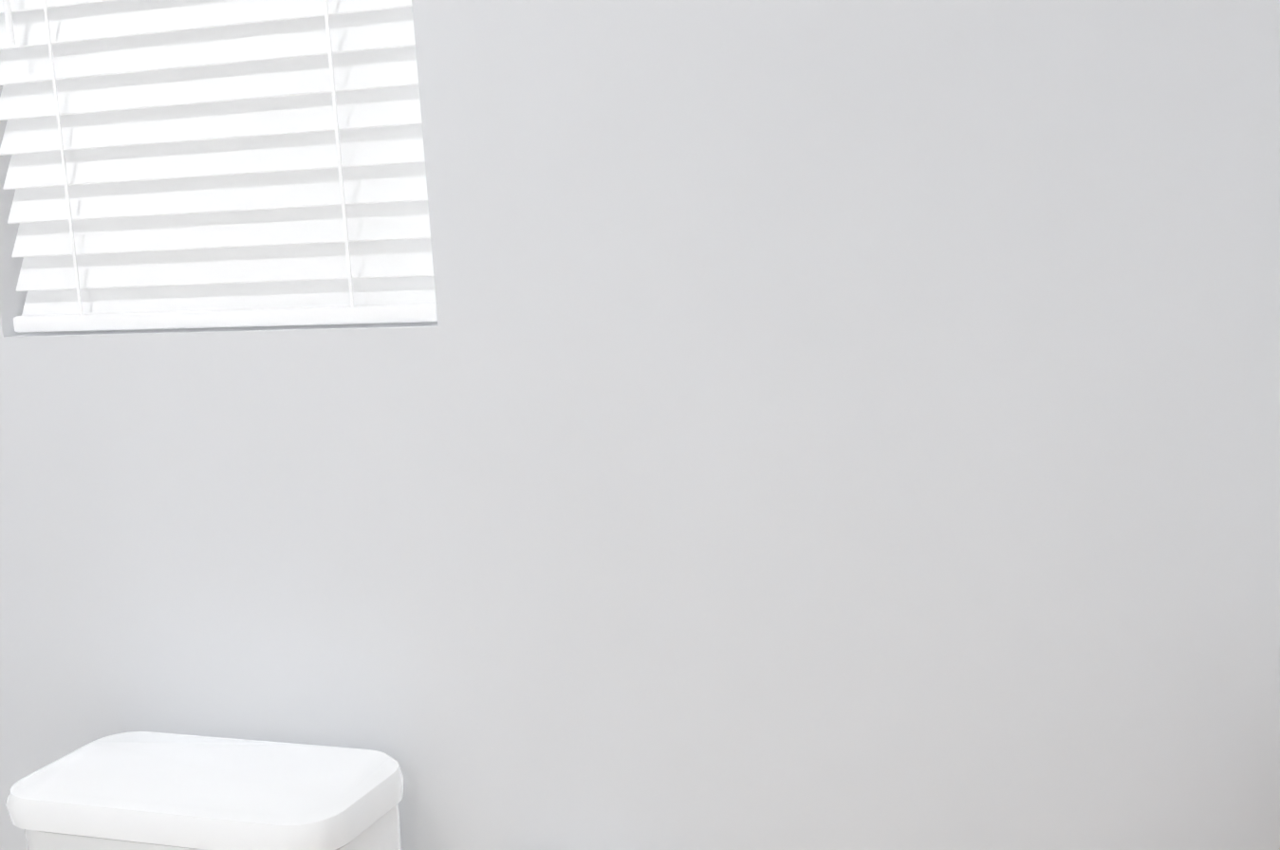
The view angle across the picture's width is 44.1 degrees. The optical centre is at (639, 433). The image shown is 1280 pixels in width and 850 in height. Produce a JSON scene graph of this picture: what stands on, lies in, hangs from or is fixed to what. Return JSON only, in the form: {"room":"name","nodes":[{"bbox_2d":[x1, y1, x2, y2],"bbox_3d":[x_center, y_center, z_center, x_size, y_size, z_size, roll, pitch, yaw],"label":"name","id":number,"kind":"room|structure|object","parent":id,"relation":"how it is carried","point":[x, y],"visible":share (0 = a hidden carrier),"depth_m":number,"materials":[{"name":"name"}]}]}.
{"room":"bathroom","nodes":[
{"label":"bathroom","id":0,"kind":"room"},
{"bbox_2d":[0,0,1279,849],"bbox_3d":[-0.129,-0.114,1.760,3.590,2.440,0.160,0,10,20],"label":"wall","id":1,"kind":"structure","parent":0,"point":[806,424],"depth_m":1.60,"materials":[{"name":"paint"}]},
{"bbox_2d":[0,0,437,333],"bbox_3d":[-0.504,-0.545,1.783,0.610,0.856,0.206,0,10,20],"label":"window blinds","id":2,"kind":"object","parent":1,"relation":"attached to","point":[201,163],"visible":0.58,"depth_m":1.80,"materials":[{"name":"plastic"}]},
{"bbox_3d":[-0.357,1.264,1.155,3.590,0.050,1.930,0,10,20],"label":"floor","id":3,"kind":"structure","parent":0,"visible":0},
{"bbox_2d":[5,731,403,849],"bbox_3d":[-0.556,0.852,1.592,0.434,0.863,0.776,0,10,20],"label":"toilet","id":4,"kind":"object","parent":3,"relation":"on","point":[140,790],"visible":0.98,"depth_m":1.72,"materials":[{"name":"white ceramic"}]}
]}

